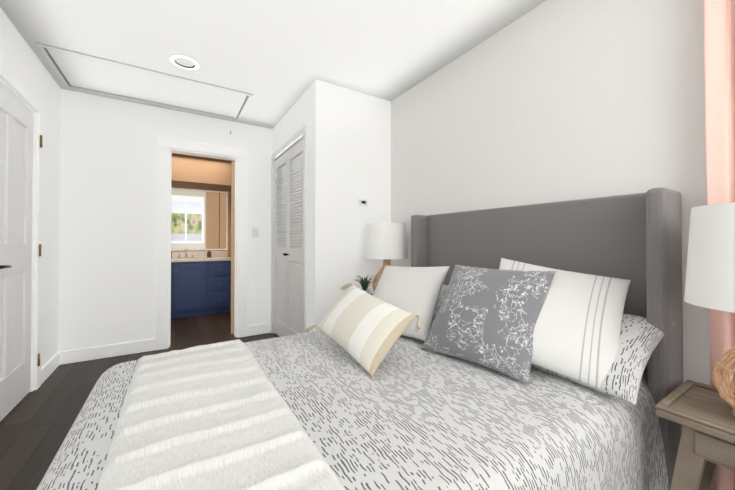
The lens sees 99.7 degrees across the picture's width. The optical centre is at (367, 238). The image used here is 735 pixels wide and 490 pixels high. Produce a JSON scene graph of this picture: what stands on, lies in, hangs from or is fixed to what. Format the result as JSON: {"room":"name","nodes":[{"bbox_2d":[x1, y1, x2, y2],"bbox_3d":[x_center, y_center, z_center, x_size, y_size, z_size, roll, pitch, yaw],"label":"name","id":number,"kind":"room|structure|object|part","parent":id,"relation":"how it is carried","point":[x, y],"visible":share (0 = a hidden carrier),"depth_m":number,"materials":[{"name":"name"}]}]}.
{"room":"bedroom","nodes":[
{"label":"bedroom","id":0,"kind":"room"},
{"bbox_2d":[0,7,60,367],"bbox_3d":[-1.466,-0.132,0.609,0.120,2.440,5.184,0,-1,-32],"label":"wall","id":1,"kind":"structure","parent":0,"point":[21,63],"depth_m":2.46,"materials":[{"name":"white paint"}]},
{"bbox_2d":[0,84,42,421],"bbox_3d":[-2.239,0.089,1.958,0.110,2.008,0.716,0,-1,-32],"label":"door","id":2,"kind":"structure","parent":1,"relation":"in","point":[16,157],"depth_m":2.02,"materials":[{"name":"white paint"}]},
{"bbox_3d":[-2.228,0.081,1.984,0.064,1.690,0.683,0,-1,-32],"label":"handle","id":3,"kind":"part","parent":2,"relation":"part of","materials":[{"name":"white wood"}]},
{"bbox_2d":[0,63,42,391],"bbox_3d":[-2.276,0.050,1.927,0.138,2.102,0.871,0,-1,-32],"label":"door frame","id":4,"kind":"structure","parent":1,"relation":"attached to","point":[10,80],"depth_m":2.26,"materials":[{"name":"white wood"}]},
{"bbox_2d":[41,351,60,383],"bbox_3d":[-2.581,1.049,2.517,0.014,0.115,0.459,0,-1,-32],"label":"baseboard","id":5,"kind":"structure","parent":1,"relation":"attached to","point":[50,366],"depth_m":2.51,"materials":[{"name":"white"}]},
{"bbox_2d":[0,312,278,489],"bbox_3d":[-0.800,1.153,2.132,2.873,0.100,7.090,0,-1,-32],"label":"floor","id":6,"kind":"structure","parent":0,"point":[36,426],"depth_m":2.05,"materials":[{"name":"brown wood"}]},
{"bbox_2d":[171,247,230,318],"bbox_3d":[-2.715,0.629,4.618,1.240,0.996,0.605,0,-1,-32],"label":"bathroom vanity","id":7,"kind":"object","parent":6,"relation":"on","point":[200,282],"visible":0.73,"depth_m":4.51,"materials":[{"name":"blue wood"}]},
{"bbox_2d":[37,187,682,489],"bbox_3d":[-0.001,0.450,1.322,2.115,1.290,1.523,0,-1,-32],"label":"bed","id":8,"kind":"object","parent":6,"relation":"on","point":[533,347],"visible":1,"depth_m":1.14,"materials":[{"name":"fabric"}]},
{"bbox_2d":[97,339,343,489],"bbox_3d":[-0.504,0.758,0.965,0.452,0.513,1.455,0,-1,-32],"label":"throw blanket","id":9,"kind":"object","parent":8,"relation":"on","point":[213,416],"depth_m":0.84,"materials":[{"name":"white fabric"}]},
{"bbox_2d":[37,330,668,489],"bbox_3d":[-0.041,0.752,1.302,2.029,0.439,1.492,0,-1,-32],"label":"comforter","id":10,"kind":"object","parent":8,"relation":"on","point":[427,418],"depth_m":0.93,"materials":[{"name":"fabric"}]},
{"bbox_3d":[0.065,0.451,1.371,1.951,1.290,1.484,0,-1,-32],"label":"frame headboard","id":11,"kind":"part","parent":8,"relation":"part of","materials":[{"name":"fabric"}]},
{"bbox_2d":[655,380,734,489],"bbox_3d":[1.181,0.810,0.895,0.356,0.561,0.466,0,-1,-32],"label":"nightstand","id":12,"kind":"object","parent":6,"relation":"on","point":[702,414],"visible":0.98,"depth_m":0.95,"materials":[{"name":"brown wood"}]},
{"bbox_2d":[684,202,734,415],"bbox_3d":[1.176,0.220,0.891,0.372,0.640,0.372,0,-1,-32],"label":"lamp","id":13,"kind":"object","parent":12,"relation":"on","point":[710,277],"visible":1,"depth_m":0.91,"materials":[{"name":"fabric"}]},
{"bbox_3d":[0.132,0.802,2.613,0.420,0.611,0.466,0,-1,-32],"label":"nightstand","id":14,"kind":"object","parent":6,"relation":"on","visible":0},
{"bbox_2d":[356,275,372,293],"bbox_3d":[-0.026,0.403,2.583,0.170,0.206,0.185,0,-1,-32],"label":"plant","id":15,"kind":"object","parent":14,"relation":"on","point":[364,282],"visible":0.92,"depth_m":2.57,"materials":[{"name":"green plant"}]},
{"bbox_2d":[365,222,407,290],"bbox_3d":[0.168,0.187,2.694,0.372,0.640,0.372,0,-1,-32],"label":"lamp","id":16,"kind":"object","parent":14,"relation":"on","point":[386,242],"visible":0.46,"depth_m":2.54,"materials":[{"name":"fabric"}]},
{"bbox_2d":[58,89,301,351],"bbox_3d":[-1.634,-0.104,3.486,2.873,2.440,0.120,0,-1,-32],"label":"wall","id":17,"kind":"structure","parent":0,"point":[107,239],"depth_m":2.97,"materials":[{"name":"white paint"}]},
{"bbox_2d":[61,339,154,364],"bbox_3d":[-2.416,1.053,2.907,0.706,0.115,0.018,0,-1,-32],"label":"baseboard","id":18,"kind":"structure","parent":17,"relation":"attached to","point":[74,356],"depth_m":2.89,"materials":[{"name":"white"}]},
{"bbox_2d":[155,136,247,349],"bbox_3d":[-1.778,0.045,3.384,0.871,2.140,0.142,0,-1,-32],"label":"door frame","id":19,"kind":"structure","parent":17,"relation":"attached to","point":[165,151],"depth_m":3.22,"materials":[{"name":"white wood"}]},
{"bbox_2d":[231,161,234,333],"bbox_3d":[-1.650,0.105,3.918,0.223,2.010,0.623,0,-1,-32],"label":"bathroom door","id":20,"kind":"structure","parent":17,"relation":"in","point":[232,234],"depth_m":3.61,"materials":[{"name":"beige paint"}]},
{"bbox_2d":[252,228,258,236],"bbox_3d":[-1.302,-0.073,3.612,0.072,0.115,0.015,0,-1,-32],"label":"light switch","id":21,"kind":"object","parent":17,"relation":"attached to","point":[255,232],"visible":1,"depth_m":3.61,"materials":[{"name":"white plastic"}]},
{"bbox_2d":[248,323,270,335],"bbox_3d":[-1.265,1.060,3.625,0.266,0.115,0.014,0,-1,-32],"label":"baseboard","id":22,"kind":"structure","parent":17,"relation":"attached to","point":[261,328],"depth_m":3.62,"materials":[{"name":"white"}]},
{"bbox_2d":[171,153,234,256],"bbox_3d":[-2.289,-0.156,4.272,2.150,2.560,1.906,0,-1,-32],"label":"wall","id":23,"kind":"structure","parent":0,"point":[199,172],"depth_m":4.53,"materials":[{"name":"beige"}]},
{"bbox_2d":[171,188,227,250],"bbox_3d":[-2.874,-0.303,4.882,1.240,0.975,0.011,0,-1,-32],"label":"bathroom mirror","id":24,"kind":"object","parent":23,"relation":"attached to","point":[199,219],"visible":0.63,"depth_m":4.98,"materials":[{"name":"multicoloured mirror"}]},
{"bbox_2d":[0,0,545,128],"bbox_3d":[-0.297,-1.405,1.348,2.873,0.120,5.184,0,-1,-32],"label":"ceiling","id":25,"kind":"structure","parent":0,"point":[276,58],"depth_m":2.06,"materials":[{"name":"white paint"}]},
{"bbox_2d":[35,42,252,120],"bbox_3d":[-1.841,-1.324,2.776,1.420,0.014,0.700,0,-1,-32],"label":"ceiling hatch","id":26,"kind":"object","parent":25,"relation":"attached to","point":[99,75],"visible":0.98,"depth_m":2.68,"materials":[{"name":"white"}]},
{"bbox_2d":[169,54,199,69],"bbox_3d":[-1.377,-1.372,2.339,0.200,0.097,0.200,0,-1,-32],"label":"recessed light","id":27,"kind":"object","parent":25,"relation":"in","point":[172,58],"visible":0.48,"depth_m":2.33,"materials":[{"name":"white"}]},
{"bbox_2d":[272,79,390,332],"bbox_3d":[-0.459,-0.105,3.353,0.776,2.440,1.346,0,-1,-32],"label":"wall","id":28,"kind":"structure","parent":0,"point":[348,149],"depth_m":2.73,"materials":[{"name":"white paint"}]},
{"bbox_2d":[275,151,287,336],"bbox_3d":[-0.968,0.088,3.456,0.070,2.032,0.494,0,-1,-32],"label":"closet door","id":29,"kind":"structure","parent":28,"relation":"in","point":[281,293],"depth_m":3.45,"materials":[{"name":"white wood"}]},
{"bbox_2d":[271,125,305,333],"bbox_3d":[-0.808,0.054,3.259,0.116,2.120,1.133,0,-1,-32],"label":"door frame","id":30,"kind":"structure","parent":28,"relation":"attached to","point":[300,134],"depth_m":3.05,"materials":[{"name":"white wood"}]},
{"bbox_2d":[285,139,301,334],"bbox_3d":[-0.705,0.084,3.034,0.070,2.032,0.494,0,-1,-32],"label":"closet door","id":31,"kind":"structure","parent":28,"relation":"in","point":[294,254],"depth_m":3.08,"materials":[{"name":"white wood"}]},
{"bbox_2d":[359,199,367,205],"bbox_3d":[-0.038,-0.331,2.814,0.085,0.055,0.017,0,-1,-32],"label":"thermostat","id":32,"kind":"object","parent":28,"relation":"attached to","point":[364,202],"visible":1,"depth_m":2.81,"materials":[{"name":"white plastic"}]},
{"bbox_2d":[391,0,709,384],"bbox_3d":[0.872,-0.118,2.062,0.120,2.440,5.184,0,-1,-32],"label":"wall","id":33,"kind":"structure","parent":0,"point":[547,101],"depth_m":1.65,"materials":[{"name":"white paint"}]},
{"bbox_3d":[1.682,-1.292,0.576,0.087,0.044,1.605,0,-1,-32],"label":"curtain rod","id":34,"kind":"object","parent":33,"relation":"attached to","visible":0},
{"bbox_2d":[703,0,734,489],"bbox_3d":[1.363,-0.090,1.017,0.061,2.335,0.341,0,-1,-32],"label":"curtain","id":35,"kind":"object","parent":34,"relation":"hanging from","point":[719,42],"visible":0.54,"depth_m":1.13,"materials":[{"name":"pink fabric"}]}
]}

